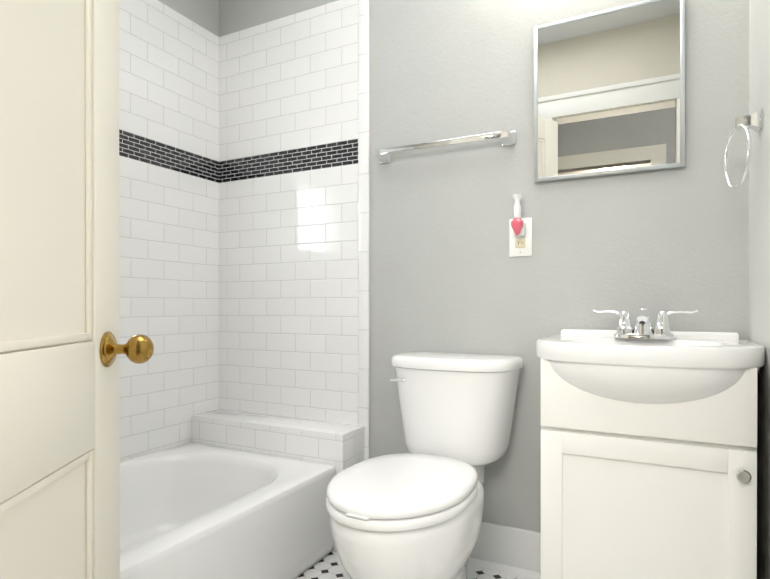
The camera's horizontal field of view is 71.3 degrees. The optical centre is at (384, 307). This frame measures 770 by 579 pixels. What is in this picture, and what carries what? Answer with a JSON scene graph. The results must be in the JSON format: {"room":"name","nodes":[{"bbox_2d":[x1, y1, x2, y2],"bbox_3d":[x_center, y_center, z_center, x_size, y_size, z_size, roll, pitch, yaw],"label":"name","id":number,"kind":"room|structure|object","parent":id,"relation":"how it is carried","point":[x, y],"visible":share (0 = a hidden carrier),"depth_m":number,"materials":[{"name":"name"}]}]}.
{"room":"bathroom","nodes":[
{"label":"bathroom","id":0,"kind":"room"},
{"bbox_2d":[158,0,218,36],"bbox_3d":[-1.273,-0.400,1.704,0.150,2.630,1.879,0,0,27],"label":"wall","id":1,"kind":"structure","parent":0,"point":[204,14],"depth_m":2.40,"materials":[{"name":"grey paint"}]},
{"bbox_2d":[119,0,218,461],"bbox_3d":[-1.173,-0.168,1.721,0.012,2.165,1.759,0,0,27],"label":"wall tile","id":2,"kind":"structure","parent":1,"relation":"attached to","point":[169,182],"depth_m":2.23,"materials":[{"name":"white tile"}]},
{"bbox_2d":[296,551,530,578],"bbox_3d":[-0.258,0.966,1.266,2.360,0.100,2.029,0,0,27],"label":"floor","id":3,"kind":"structure","parent":0,"point":[329,566],"depth_m":1.85,"materials":[{"name":"tile"}]},
{"bbox_2d":[120,443,334,578],"bbox_3d":[-0.871,0.751,1.468,0.756,0.330,1.576,0,0,27],"label":"bathtub","id":4,"kind":"object","parent":3,"relation":"on","point":[194,511],"visible":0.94,"depth_m":1.84,"materials":[{"name":"white ceramic"}]},
{"bbox_2d":[192,409,364,552],"bbox_3d":[-0.462,0.691,2.239,0.776,0.445,0.165,0,0,27],"label":"tiled ledge","id":5,"kind":"structure","parent":3,"relation":"on","point":[339,447],"depth_m":2.14,"materials":[{"name":"tile"}]},
{"bbox_2d":[326,351,523,578],"bbox_3d":[0.106,0.538,1.596,0.446,0.754,0.756,0,0,27],"label":"toilet","id":6,"kind":"object","parent":3,"relation":"on","point":[416,512],"visible":1,"depth_m":1.50,"materials":[{"name":"white ceramic"}]},
{"bbox_2d":[536,307,764,578],"bbox_3d":[0.711,0.457,1.487,0.544,0.917,0.437,0,0,27],"label":"bathroom vanity","id":7,"kind":"object","parent":3,"relation":"on","point":[648,451],"visible":0.98,"depth_m":1.36,"materials":[{"name":"white wood"}]},
{"bbox_2d":[219,0,748,531],"bbox_3d":[0.175,-0.401,2.096,2.360,2.630,0.150,0,0,27],"label":"wall","id":8,"kind":"structure","parent":0,"point":[449,274],"depth_m":1.87,"materials":[{"name":"grey paint"}]},
{"bbox_2d":[219,0,357,424],"bbox_3d":[-0.435,-0.169,2.322,0.745,2.165,0.012,0,0,27],"label":"wall tile","id":9,"kind":"structure","parent":8,"relation":"attached to","point":[288,216],"depth_m":2.30,"materials":[{"name":"white tile"}]},
{"bbox_2d":[358,0,369,459],"bbox_3d":[-0.084,-0.169,2.139,0.048,2.165,0.014,0,0,27],"label":"wall tile","id":10,"kind":"structure","parent":8,"relation":"attached to","point":[363,212],"depth_m":2.13,"materials":[{"name":"white tile"}]},
{"bbox_2d":[374,129,515,162],"bbox_3d":[0.203,-0.591,1.958,0.536,0.048,0.068,0,0,27],"label":"bar","id":11,"kind":"object","parent":8,"relation":"attached to","point":[507,137],"visible":1,"depth_m":1.91,"materials":[{"name":"silver metal"}]},
{"bbox_2d":[468,521,540,578],"bbox_3d":[0.255,0.839,1.954,0.724,0.150,0.034,0,0,27],"label":"baseboard","id":12,"kind":"structure","parent":8,"relation":"attached to","point":[508,549],"depth_m":1.84,"materials":[{"name":"white wood"}]},
{"bbox_2d":[509,194,531,256],"bbox_3d":[0.468,-0.275,1.819,0.073,0.209,0.072,0,0,27],"label":"electrical outlet","id":13,"kind":"object","parent":8,"relation":"attached to","point":[520,236],"visible":1,"depth_m":1.79,"materials":[{"name":"white plastic"}]},
{"bbox_2d":[534,0,684,182],"bbox_3d":[0.706,-0.688,1.722,0.447,0.525,0.022,0,0,27],"label":"mirror","id":14,"kind":"object","parent":8,"relation":"attached to","point":[609,91],"visible":1,"depth_m":1.71,"materials":[{"name":"silver metal"}]},
{"bbox_2d":[749,0,769,578],"bbox_3d":[0.689,-0.397,0.687,0.150,2.630,1.879,0,0,27],"label":"wall","id":15,"kind":"structure","parent":0,"point":[759,182],"depth_m":1.35,"materials":[{"name":"grey paint"}]},
{"bbox_2d":[724,108,762,189],"bbox_3d":[0.919,-0.402,1.374,0.073,0.192,0.165,0,0,27],"label":"towel ring","id":16,"kind":"object","parent":15,"relation":"attached to","point":[754,122],"visible":1,"depth_m":1.36,"materials":[{"name":"silver metal"}]},
{"bbox_3d":[-0.223,-0.218,0.184,0.948,2.275,0.149,0,0,27],"label":"door frame","id":17,"kind":"structure","parent":0,"visible":0},
{"bbox_2d":[0,0,153,578],"bbox_3d":[-0.519,-0.138,0.739,0.205,2.088,0.690,0,0,-6],"label":"door","id":18,"kind":"structure","parent":17,"relation":"attached to","point":[62,348],"depth_m":0.86,"materials":[{"name":"white paint"}]}
]}

